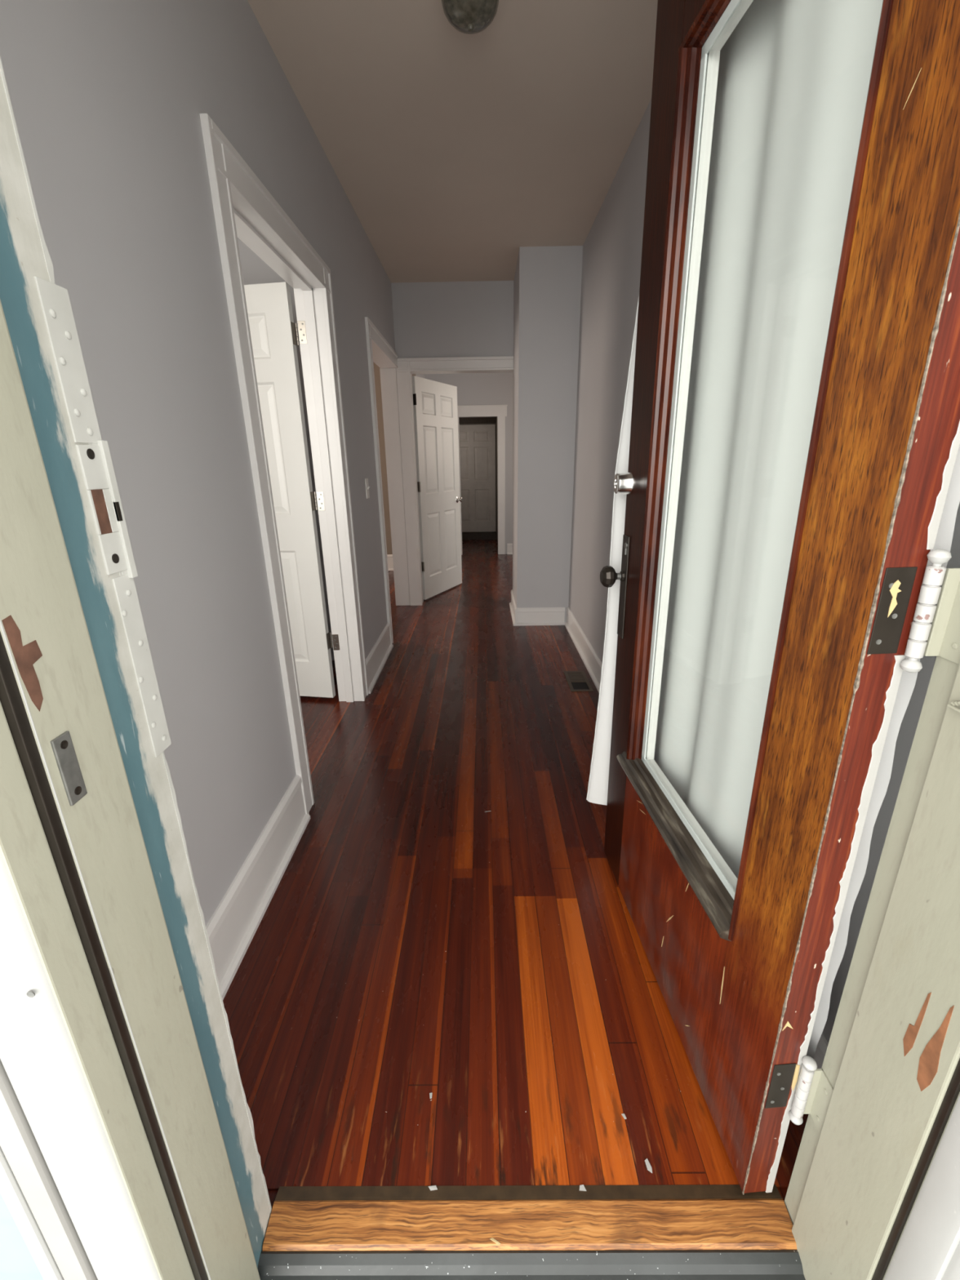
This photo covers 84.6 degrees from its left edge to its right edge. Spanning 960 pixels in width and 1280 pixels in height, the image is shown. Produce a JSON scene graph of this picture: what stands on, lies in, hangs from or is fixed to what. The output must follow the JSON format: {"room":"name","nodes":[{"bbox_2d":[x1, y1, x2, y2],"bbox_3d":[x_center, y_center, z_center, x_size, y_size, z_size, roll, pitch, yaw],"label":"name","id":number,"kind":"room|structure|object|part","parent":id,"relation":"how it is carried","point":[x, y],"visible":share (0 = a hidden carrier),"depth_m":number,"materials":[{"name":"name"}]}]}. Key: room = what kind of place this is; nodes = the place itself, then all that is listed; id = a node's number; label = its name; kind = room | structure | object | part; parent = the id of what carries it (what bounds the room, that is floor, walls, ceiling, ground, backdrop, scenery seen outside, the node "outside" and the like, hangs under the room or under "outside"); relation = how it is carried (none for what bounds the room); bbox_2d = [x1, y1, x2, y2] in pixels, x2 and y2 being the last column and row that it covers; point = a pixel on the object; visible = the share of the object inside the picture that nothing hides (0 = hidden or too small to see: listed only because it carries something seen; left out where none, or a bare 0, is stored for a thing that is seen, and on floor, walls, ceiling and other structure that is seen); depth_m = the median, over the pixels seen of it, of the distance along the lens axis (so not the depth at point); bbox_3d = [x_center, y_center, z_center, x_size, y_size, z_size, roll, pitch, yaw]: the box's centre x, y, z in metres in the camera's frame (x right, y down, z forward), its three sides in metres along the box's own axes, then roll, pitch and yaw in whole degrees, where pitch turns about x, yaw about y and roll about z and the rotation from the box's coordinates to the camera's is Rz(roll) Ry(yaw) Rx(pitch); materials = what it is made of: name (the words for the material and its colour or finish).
{"room":"entrance hallway","nodes":[
{"label":"entrance hallway","id":0,"kind":"room"},
{"bbox_2d":[0,0,395,925],"bbox_3d":[-0.759,-0.917,2.633,0.130,2.640,4.410,-1,19,1],"label":"wall","id":1,"kind":"structure","parent":0,"point":[108,98],"depth_m":1.27,"materials":[{"name":"grey paint"}]},
{"bbox_2d":[205,774,310,999],"bbox_3d":[-0.667,0.768,1.463,0.030,0.195,1.105,-1,19,1],"label":"baseboard","id":2,"kind":"structure","parent":1,"relation":"attached to","point":[232,927],"depth_m":1.56,"materials":[{"name":"white paint"}]},
{"bbox_2d":[200,113,368,814],"bbox_3d":[-0.748,-0.508,2.220,0.150,2.130,1.145,-1,19,1],"label":"door frame","id":3,"kind":"structure","parent":1,"relation":"attached to","point":[244,209],"depth_m":2.02,"materials":[{"name":"white paint"}]},
{"bbox_2d":[244,281,335,697],"bbox_3d":[-1.286,-0.659,2.770,0.914,2.035,0.048,2,19,9],"label":"door","id":4,"kind":"structure","parent":1,"relation":"in","point":[272,325],"depth_m":2.64,"materials":[{"name":"white paint"}]},
{"bbox_2d":[364,478,369,498],"bbox_3d":[-0.680,-0.923,3.211,0.018,0.116,0.072,-1,19,1],"label":"light switch","id":5,"kind":"object","parent":1,"relation":"attached to","point":[367,486],"visible":1,"depth_m":3.19,"materials":[{"name":"plastic"}]},
{"bbox_2d":[365,622,393,693],"bbox_3d":[-0.658,0.095,3.468,0.030,0.185,0.835,-1,19,1],"label":"baseboard","id":6,"kind":"structure","parent":1,"relation":"attached to","point":[376,659],"depth_m":3.41,"materials":[{"name":"white paint"}]},
{"bbox_2d":[364,316,513,644],"bbox_3d":[-0.243,-1.176,4.174,1.152,2.130,1.320,-1,19,1],"label":"door frame","id":7,"kind":"structure","parent":1,"relation":"attached to","point":[380,352],"depth_m":4.49,"materials":[{"name":"white paint"}]},
{"bbox_2d":[412,375,462,599],"bbox_3d":[-0.398,-1.448,5.182,0.155,1.975,0.812,8,20,24],"label":"door","id":8,"kind":"structure","parent":7,"relation":"in","point":[434,402],"depth_m":5.12,"materials":[{"name":"white paint"}]},
{"bbox_3d":[-0.212,-1.461,5.484,0.060,0.064,0.064,8,20,24],"label":"handle","id":9,"kind":"part","parent":8,"relation":"part of","materials":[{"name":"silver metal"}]},
{"bbox_2d":[237,237,415,660],"bbox_3d":[-2.405,-1.169,3.458,3.360,2.640,6.120,-1,19,1],"label":"wall","id":10,"kind":"structure","parent":0,"point":[255,270],"depth_m":3.23,"materials":[{"name":"grey paint"}]},
{"bbox_2d":[386,554,393,570],"bbox_3d":[-2.377,-0.956,6.638,3.155,0.200,0.030,-1,19,1],"label":"baseboard","id":11,"kind":"structure","parent":10,"relation":"attached to","point":[390,566],"depth_m":6.63,"materials":[{"name":"white paint"}]},
{"bbox_2d":[391,280,513,592],"bbox_3d":[-0.055,-1.613,4.659,1.530,2.640,0.120,-1,19,1],"label":"wall","id":12,"kind":"structure","parent":0,"point":[434,319],"depth_m":4.26,"materials":[{"name":"grey paint"}]},
{"bbox_2d":[247,0,657,282],"bbox_3d":[-0.901,-2.900,4.228,6.200,0.100,9.140,-1,19,1],"label":"ceiling","id":13,"kind":"structure","parent":0,"point":[454,152],"depth_m":2.16,"materials":[{"name":"paint"}]},
{"bbox_2d":[441,0,498,34],"bbox_3d":[-0.029,-1.893,1.566,0.170,0.129,0.170,-1,19,1],"label":"ceiling light","id":14,"kind":"object","parent":13,"relation":"attached to","point":[466,16],"visible":1,"depth_m":1.56,"materials":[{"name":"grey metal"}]},
{"bbox_2d":[415,372,513,554],"bbox_3d":[0.406,-2.091,6.053,2.440,2.640,2.830,-1,19,1],"label":"wall","id":15,"kind":"structure","parent":0,"point":[473,388],"depth_m":7.03,"materials":[{"name":"grey paint"}]},
{"bbox_2d":[457,404,507,555],"bbox_3d":[-0.001,-2.211,7.429,0.765,2.000,0.148,-1,19,1],"label":"door frame","id":16,"kind":"structure","parent":15,"relation":"attached to","point":[474,411],"depth_m":7.23,"materials":[{"name":"white paint"}]},
{"bbox_2d":[506,543,512,554],"bbox_3d":[0.973,-1.330,7.658,1.155,0.155,0.030,-1,19,1],"label":"baseboard","id":17,"kind":"structure","parent":15,"relation":"attached to","point":[509,546],"depth_m":7.66,"materials":[{"name":"white paint"}]},
{"bbox_2d":[459,417,497,542],"bbox_3d":[-0.215,-2.798,8.175,1.180,2.640,1.640,-1,19,1],"label":"wall","id":18,"kind":"structure","parent":0,"point":[495,424],"depth_m":8.77,"materials":[{"name":"beige paint"}]},
{"bbox_2d":[459,424,495,532],"bbox_3d":[-0.137,-2.709,8.923,0.800,1.730,0.040,-1,19,1],"label":"door","id":19,"kind":"structure","parent":18,"relation":"in","point":[477,442],"depth_m":8.89,"materials":[{"name":"beige paint"}]},
{"bbox_2d":[458,417,497,540],"bbox_3d":[-0.211,-2.848,8.855,0.976,2.300,0.120,-1,19,1],"label":"door frame","id":20,"kind":"structure","parent":18,"relation":"attached to","point":[465,535],"depth_m":9.13,"materials":[{"name":"brown wood"}]},
{"bbox_2d":[222,539,808,1208],"bbox_3d":[-0.859,-0.351,5.181,6.200,0.060,8.965,-1,19,1],"label":"floor","id":21,"kind":"structure","parent":0,"point":[415,940],"depth_m":1.44,"materials":[{"name":"red wood"}]},
{"bbox_2d":[262,1184,796,1251],"bbox_3d":[0.087,1.044,0.950,0.926,0.038,0.084,-1,19,1],"label":"threshold","id":22,"kind":"object","parent":21,"relation":"on","point":[679,1217],"visible":1,"depth_m":0.94,"materials":[{"name":"brown wood"}]},
{"bbox_2d":[428,1185,437,1191],"bbox_3d":[-0.088,1.020,0.982,0.017,0.002,0.006,-3,19,-5],"label":"flake","id":23,"kind":"object","parent":22,"relation":"on","point":[434,1187],"visible":1,"depth_m":0.98,"materials":[{"name":"white paint"}]},
{"bbox_2d":[489,1237,500,1244],"bbox_3d":[0.026,1.042,0.914,0.019,0.002,0.004,8,20,24],"label":"flake","id":24,"kind":"object","parent":22,"relation":"on","point":[491,1238],"visible":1,"depth_m":0.91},
{"bbox_2d":[579,1184,586,1191],"bbox_3d":[0.190,1.017,0.979,0.013,0.001,0.009,-1,19,1],"label":"flake","id":25,"kind":"object","parent":22,"relation":"on","point":[582,1188],"visible":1,"depth_m":0.98,"materials":[{"name":"white paint"}]},
{"bbox_2d":[563,671,593,691],"bbox_3d":[0.600,0.250,3.233,0.132,0.005,0.310,-1,19,1],"label":"floor vent","id":26,"kind":"object","parent":21,"relation":"in","point":[577,681],"visible":1,"depth_m":3.22,"materials":[{"name":"brown metal"}]},
{"bbox_2d":[567,672,586,682],"bbox_3d":[0.600,0.232,3.288,0.092,0.003,0.157,-1,19,1],"label":"grille","id":27,"kind":"object","parent":26,"relation":"attached to","point":[571,677],"depth_m":3.27,"materials":[{"name":"brown metal"}]},
{"bbox_2d":[644,1158,652,1173],"bbox_3d":[0.323,1.007,1.010,0.009,0.001,0.023,-3,19,-5],"label":"flake","id":28,"kind":"object","parent":21,"relation":"on","point":[647,1163],"visible":1,"depth_m":1.01,"materials":[{"name":"white paint"}]},
{"bbox_2d":[512,245,582,622],"bbox_3d":[0.497,-1.490,4.271,0.422,2.640,0.690,-1,19,1],"label":"wall","id":29,"kind":"structure","parent":0,"point":[547,282],"depth_m":3.88,"materials":[{"name":"grey paint"}]},
{"bbox_2d":[568,98,959,1042],"bbox_3d":[0.766,-0.936,2.620,0.130,2.640,4.410,-1,19,1],"label":"wall","id":30,"kind":"structure","parent":0,"point":[611,258],"depth_m":2.84,"materials":[{"name":"grey paint"}]},
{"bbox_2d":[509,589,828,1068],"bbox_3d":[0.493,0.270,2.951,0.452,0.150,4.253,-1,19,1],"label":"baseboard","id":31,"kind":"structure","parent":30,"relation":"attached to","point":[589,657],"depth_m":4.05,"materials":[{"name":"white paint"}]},
{"bbox_3d":[-0.897,-0.082,0.480,6.200,2.840,0.205,-1,19,1],"label":"wall","id":32,"kind":"structure","parent":0,"visible":0},
{"bbox_2d":[0,1192,44,1279],"bbox_3d":[0.001,-0.173,0.332,6.000,3.082,0.016,-1,19,1],"label":"wall","id":33,"kind":"structure","parent":32,"relation":"attached to","point":[17,1262],"depth_m":0.64,"materials":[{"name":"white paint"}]},
{"bbox_2d":[257,1249,805,1279],"bbox_3d":[0.088,1.172,0.852,0.931,0.197,0.184,-1,19,1],"label":"door sill","id":34,"kind":"structure","parent":33,"relation":"attached to","point":[722,1264],"depth_m":0.89,"materials":[{"name":"grey paint"}]},
{"bbox_2d":[0,57,271,1279],"bbox_3d":[-0.448,-0.003,0.492,0.136,2.670,0.254,-1,19,1],"label":"door frame","id":35,"kind":"structure","parent":32,"relation":"attached to","point":[93,848],"depth_m":0.54,"materials":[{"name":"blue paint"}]},
{"bbox_2d":[600,0,959,1195],"bbox_3d":[0.422,-0.217,1.006,0.131,2.285,0.918,-2,19,-3],"label":"door","id":36,"kind":"structure","parent":32,"relation":"in","point":[740,966],"depth_m":0.76,"materials":[{"name":"brown wood"}]},
{"bbox_3d":[0.367,-0.177,1.468,0.062,0.058,0.061,-2,19,-3],"label":"knob","id":37,"kind":"part","parent":36,"relation":"part of","materials":[{"name":"brown metal"}]},
{"bbox_3d":[0.472,0.656,1.305,0.051,0.437,0.590,-2,19,-3],"label":"rail","id":38,"kind":"part","parent":36,"relation":"part of","materials":[{"name":"brown wood"}]},
{"bbox_3d":[0.426,-1.168,0.688,0.051,0.280,0.590,-2,19,-3],"label":"rail","id":39,"kind":"part","parent":36,"relation":"part of","materials":[{"name":"brown wood"}]},
{"bbox_3d":[0.426,-1.029,0.735,0.058,0.027,0.590,-2,19,-3],"label":"moulding","id":40,"kind":"part","parent":36,"relation":"part of","materials":[{"name":"brown wood"}]},
{"bbox_3d":[0.444,-0.293,0.984,0.059,1.568,0.590,-2,19,-3],"label":"glass moulding","id":41,"kind":"part","parent":36,"relation":"part of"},
{"bbox_2d":[586,0,959,1058],"bbox_3d":[0.511,-0.202,1.090,0.137,1.905,0.968,-4,19,-10],"label":"door curtain","id":42,"kind":"object","parent":36,"relation":"hanging from","point":[793,77],"visible":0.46,"depth_m":0.98,"materials":[{"name":"white fabric"}]},
{"bbox_2d":[784,568,959,1279],"bbox_3d":[0.547,-0.028,0.472,0.063,2.420,0.247,-1,19,1],"label":"door frame","id":43,"kind":"structure","parent":32,"relation":"attached to","point":[873,1190],"depth_m":0.67,"materials":[{"name":"beige paint"}]}
]}

